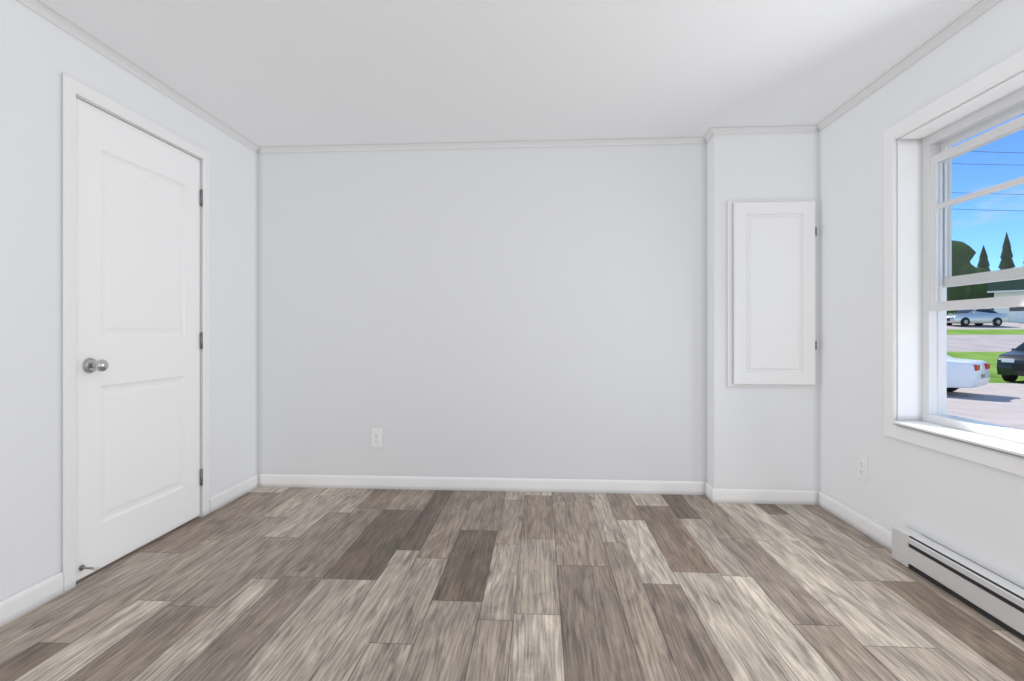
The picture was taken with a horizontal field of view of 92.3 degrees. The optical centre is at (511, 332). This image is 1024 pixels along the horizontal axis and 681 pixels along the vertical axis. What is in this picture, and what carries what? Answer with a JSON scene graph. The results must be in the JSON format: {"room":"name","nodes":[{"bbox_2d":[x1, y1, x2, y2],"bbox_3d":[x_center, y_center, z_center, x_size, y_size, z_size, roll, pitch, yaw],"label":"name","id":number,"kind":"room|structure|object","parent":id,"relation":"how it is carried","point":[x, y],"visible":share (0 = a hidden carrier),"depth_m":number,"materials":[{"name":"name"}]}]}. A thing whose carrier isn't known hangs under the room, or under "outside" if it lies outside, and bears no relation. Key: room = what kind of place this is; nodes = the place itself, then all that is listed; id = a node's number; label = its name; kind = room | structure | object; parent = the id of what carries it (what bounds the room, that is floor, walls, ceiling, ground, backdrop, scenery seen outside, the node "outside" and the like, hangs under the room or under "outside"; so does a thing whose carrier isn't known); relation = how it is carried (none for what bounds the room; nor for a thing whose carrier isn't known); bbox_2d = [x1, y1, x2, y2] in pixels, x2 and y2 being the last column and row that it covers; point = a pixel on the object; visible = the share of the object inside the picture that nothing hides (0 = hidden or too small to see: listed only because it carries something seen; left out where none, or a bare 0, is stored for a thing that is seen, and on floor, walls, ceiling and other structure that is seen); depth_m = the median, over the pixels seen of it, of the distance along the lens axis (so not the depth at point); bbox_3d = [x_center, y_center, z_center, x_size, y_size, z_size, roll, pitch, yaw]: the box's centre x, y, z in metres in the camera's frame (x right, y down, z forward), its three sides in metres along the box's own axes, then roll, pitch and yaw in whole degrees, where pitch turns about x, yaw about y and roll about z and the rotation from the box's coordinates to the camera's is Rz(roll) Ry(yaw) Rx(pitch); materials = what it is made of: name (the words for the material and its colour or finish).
{"room":"empty bedroom","nodes":[
{"label":"empty bedroom","id":0,"kind":"room"},
{"bbox_2d":[0,0,257,600],"bbox_3d":[-1.940,-0.106,1.258,0.120,2.330,4.288,0,0,3],"label":"wall","id":1,"kind":"structure","parent":0,"point":[39,54],"depth_m":1.96,"materials":[{"name":"paint"}]},
{"bbox_2d":[0,571,62,626],"bbox_3d":[-1.915,1.015,0.573,0.012,0.088,2.862,0,0,3],"label":"baseboard","id":2,"kind":"structure","parent":1,"relation":"attached to","point":[23,602],"depth_m":1.87,"materials":[{"name":"white wood"}]},
{"bbox_2d":[61,73,209,592],"bbox_3d":[-1.865,0.001,2.450,0.132,2.116,0.888,0,0,3],"label":"door frame","id":3,"kind":"structure","parent":1,"relation":"attached to","point":[72,89],"depth_m":2.04,"materials":[{"name":"white wood"}]},
{"bbox_2d":[17,0,260,152],"bbox_3d":[-1.865,-1.256,1.254,0.031,0.031,4.288,0,0,3],"label":"crown molding","id":4,"kind":"structure","parent":1,"relation":"attached to","point":[34,5],"depth_m":2.30,"materials":[{"name":"paint"}]},
{"bbox_2d":[76,98,202,580],"bbox_3d":[-1.794,0.028,2.450,0.111,2.038,0.768,0,0,3],"label":"door","id":5,"kind":"structure","parent":1,"relation":"in","point":[139,343],"depth_m":2.37,"materials":[{"name":"white wood"}]},
{"bbox_2d":[210,473,259,512],"bbox_3d":[-1.766,1.015,3.129,0.012,0.088,0.476,0,0,3],"label":"baseboard","id":6,"kind":"structure","parent":1,"relation":"attached to","point":[222,498],"depth_m":3.12,"materials":[{"name":"white wood"}]},
{"bbox_2d":[258,143,705,480],"bbox_3d":[0.080,-0.106,3.389,4.067,2.330,0.200,0,0,3],"label":"wall","id":7,"kind":"structure","parent":0,"point":[529,312],"depth_m":3.30,"materials":[{"name":"paint"}]},
{"bbox_2d":[371,429,382,447],"bbox_3d":[-0.919,0.716,3.342,0.078,0.129,0.009,0,0,3],"label":"electrical outlet","id":8,"kind":"object","parent":7,"relation":"attached to","point":[376,438],"visible":1,"depth_m":3.34,"materials":[{"name":"white plastic"}]},
{"bbox_2d":[257,135,708,152],"bbox_3d":[-0.214,-1.256,3.277,2.974,0.031,0.058,0,0,3],"label":"crown molding","id":9,"kind":"structure","parent":7,"relation":"attached to","point":[678,140],"depth_m":3.29,"materials":[{"name":"paint"}]},
{"bbox_2d":[260,473,707,496],"bbox_3d":[-0.243,1.015,3.302,3.034,0.088,0.012,0,0,3],"label":"baseboard","id":10,"kind":"structure","parent":7,"relation":"attached to","point":[266,480],"depth_m":3.29,"materials":[{"name":"white wood"}]},
{"bbox_2d":[38,0,981,146],"bbox_3d":[-0.050,-1.321,1.149,4.067,0.100,4.688,0,0,3],"label":"ceiling","id":11,"kind":"structure","parent":0,"point":[267,73],"depth_m":2.30,"materials":[{"name":"paint"}]},
{"bbox_2d":[0,487,1023,680],"bbox_3d":[-0.050,1.109,1.149,4.067,0.100,4.688,0,0,3],"label":"floor","id":12,"kind":"structure","parent":0,"point":[295,584],"depth_m":1.94,"materials":[{"name":"laminate"}]},
{"bbox_2d":[892,526,1023,640],"bbox_3d":[1.774,0.982,1.556,0.068,0.150,1.512,0,0,3],"label":"heater","id":13,"kind":"object","parent":12,"relation":"on","point":[994,597],"visible":1,"depth_m":1.93,"materials":[{"name":"white metal"}]},
{"bbox_2d":[706,132,818,489],"bbox_3d":[1.584,-0.106,3.129,0.633,2.330,0.146,0,0,3],"label":"wall","id":14,"kind":"structure","parent":0,"point":[762,437],"depth_m":3.06,"materials":[{"name":"paint"}]},
{"bbox_2d":[705,125,816,139],"bbox_3d":[1.546,-1.256,3.057,0.627,0.031,0.059,0,0,3],"label":"crown molding","id":15,"kind":"structure","parent":14,"relation":"attached to","point":[798,128],"depth_m":3.05,"materials":[{"name":"paint"}]},
{"bbox_2d":[708,483,815,504],"bbox_3d":[1.556,1.015,3.065,0.608,0.088,0.040,0,0,3],"label":"baseboard","id":16,"kind":"structure","parent":14,"relation":"attached to","point":[716,495],"depth_m":3.05,"materials":[{"name":"white wood"}]},
{"bbox_2d":[727,199,816,386],"bbox_3d":[1.604,-0.243,3.039,0.528,1.157,0.031,0,0,3],"label":"access panel","id":17,"kind":"object","parent":14,"relation":"attached to","point":[771,342],"visible":0.98,"depth_m":3.03,"materials":[{"name":"white wood"}]},
{"bbox_2d":[819,0,1023,587],"bbox_3d":[1.880,-0.106,1.037,0.200,2.330,4.288,0,0,3],"label":"wall","id":18,"kind":"structure","parent":0,"point":[971,511],"depth_m":2.50,"materials":[{"name":"paint"}]},
{"bbox_2d":[816,490,891,549],"bbox_3d":[1.869,1.015,2.674,0.012,0.088,0.728,0,0,3],"label":"baseboard","id":19,"kind":"structure","parent":18,"relation":"attached to","point":[869,527],"depth_m":2.66,"materials":[{"name":"white wood"}]},
{"bbox_2d":[857,454,867,481],"bbox_3d":[1.867,0.719,2.623,0.009,0.129,0.078,0,0,3],"label":"electrical outlet","id":20,"kind":"object","parent":18,"relation":"attached to","point":[862,467],"visible":1,"depth_m":2.62,"materials":[{"name":"white plastic"}]},
{"bbox_2d":[817,0,1000,131],"bbox_3d":[1.761,-1.256,0.971,0.031,0.031,4.142,0,0,3],"label":"crown molding","id":21,"kind":"structure","parent":18,"relation":"attached to","point":[926,48],"depth_m":2.24,"materials":[{"name":"paint"}]},
{"bbox_2d":[884,49,1023,476],"bbox_3d":[1.909,-0.247,1.863,0.222,1.514,1.152,0,0,3],"label":"window","id":22,"kind":"structure","parent":18,"relation":"in","point":[939,152],"depth_m":2.29,"materials":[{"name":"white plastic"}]},
{"bbox_2d":[952,151,1023,210],"bbox_3d":[34.000,-5.511,30.000,36.310,12.800,2.200,0,0,0],"label":"power lines","id":23,"kind":"object","parent":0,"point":[990,164],"depth_m":29.99,"materials":[{"name":"black metal"}]},
{"label":"outside","id":24,"kind":"structure","parent":0,"visible":0},
{"bbox_2d":[947,310,1023,429],"bbox_3d":[60.000,-0.954,73.000,260.002,5.426,174.000,0,0,0],"label":"ground","id":25,"kind":"structure","parent":24,"point":[997,399],"depth_m":17.06,"materials":[{"name":"grey concrete"}]},
{"bbox_2d":[947,240,976,314],"bbox_3d":[46.803,-5.972,53.243,5.546,8.121,4.500,0,0,3],"label":"tree","id":26,"kind":"object","parent":25,"relation":"on","point":[959,247],"depth_m":51.63,"materials":[{"name":"green plant"}]},
{"bbox_2d":[947,355,989,391],"bbox_3d":[11.652,1.058,15.347,1.920,1.456,4.516,0,0,-35],"label":"car","id":27,"kind":"object","parent":25,"relation":"on","point":[966,373],"visible":0.19,"depth_m":13.36,"materials":[{"name":"white metal"}]},
{"bbox_2d":[947,267,993,309],"bbox_3d":[59.400,-5.220,61.414,53.356,6.313,9.638,0,0,3],"label":"trees","id":28,"kind":"object","parent":25,"relation":"on","point":[968,290],"depth_m":58.88,"materials":[{"name":"green plant"}]},
{"bbox_2d":[947,309,1008,325],"bbox_3d":[38.406,-1.283,40.986,4.580,1.456,1.987,0,0,3],"label":"car","id":29,"kind":"object","parent":25,"relation":"on","point":[974,316],"visible":0.85,"depth_m":40.17,"materials":[{"name":"grey metal"}]},
{"bbox_2d":[977,245,990,270],"bbox_3d":[65.200,-7.805,68.000,2.900,8.700,2.900,0,0,3],"label":"tree","id":30,"kind":"object","parent":25,"relation":"on","point":[984,261],"depth_m":67.69,"materials":[{"name":"green plant"}]},
{"bbox_2d":[987,279,1023,322],"bbox_3d":[51.478,-2.986,43.660,13.300,5.050,7.900,0,0,44],"label":"house","id":31,"kind":"structure","parent":25,"relation":"on","point":[1015,314],"depth_m":44.93,"materials":[{"name":"white"}]},
{"bbox_2d":[998,232,1014,269],"bbox_3d":[68.400,-8.705,68.000,2.900,10.500,2.900,0,0,3],"label":"tree","id":32,"kind":"object","parent":25,"relation":"on","point":[1007,247],"depth_m":67.68,"materials":[{"name":"green plant"}]},
{"bbox_2d":[997,342,1023,380],"bbox_3d":[19.754,0.978,17.702,4.616,1.623,1.980,0,0,-22],"label":"car","id":33,"kind":"object","parent":25,"relation":"on","point":[1010,365],"visible":0.94,"depth_m":17.39,"materials":[{"name":"grey metal"}]}
]}

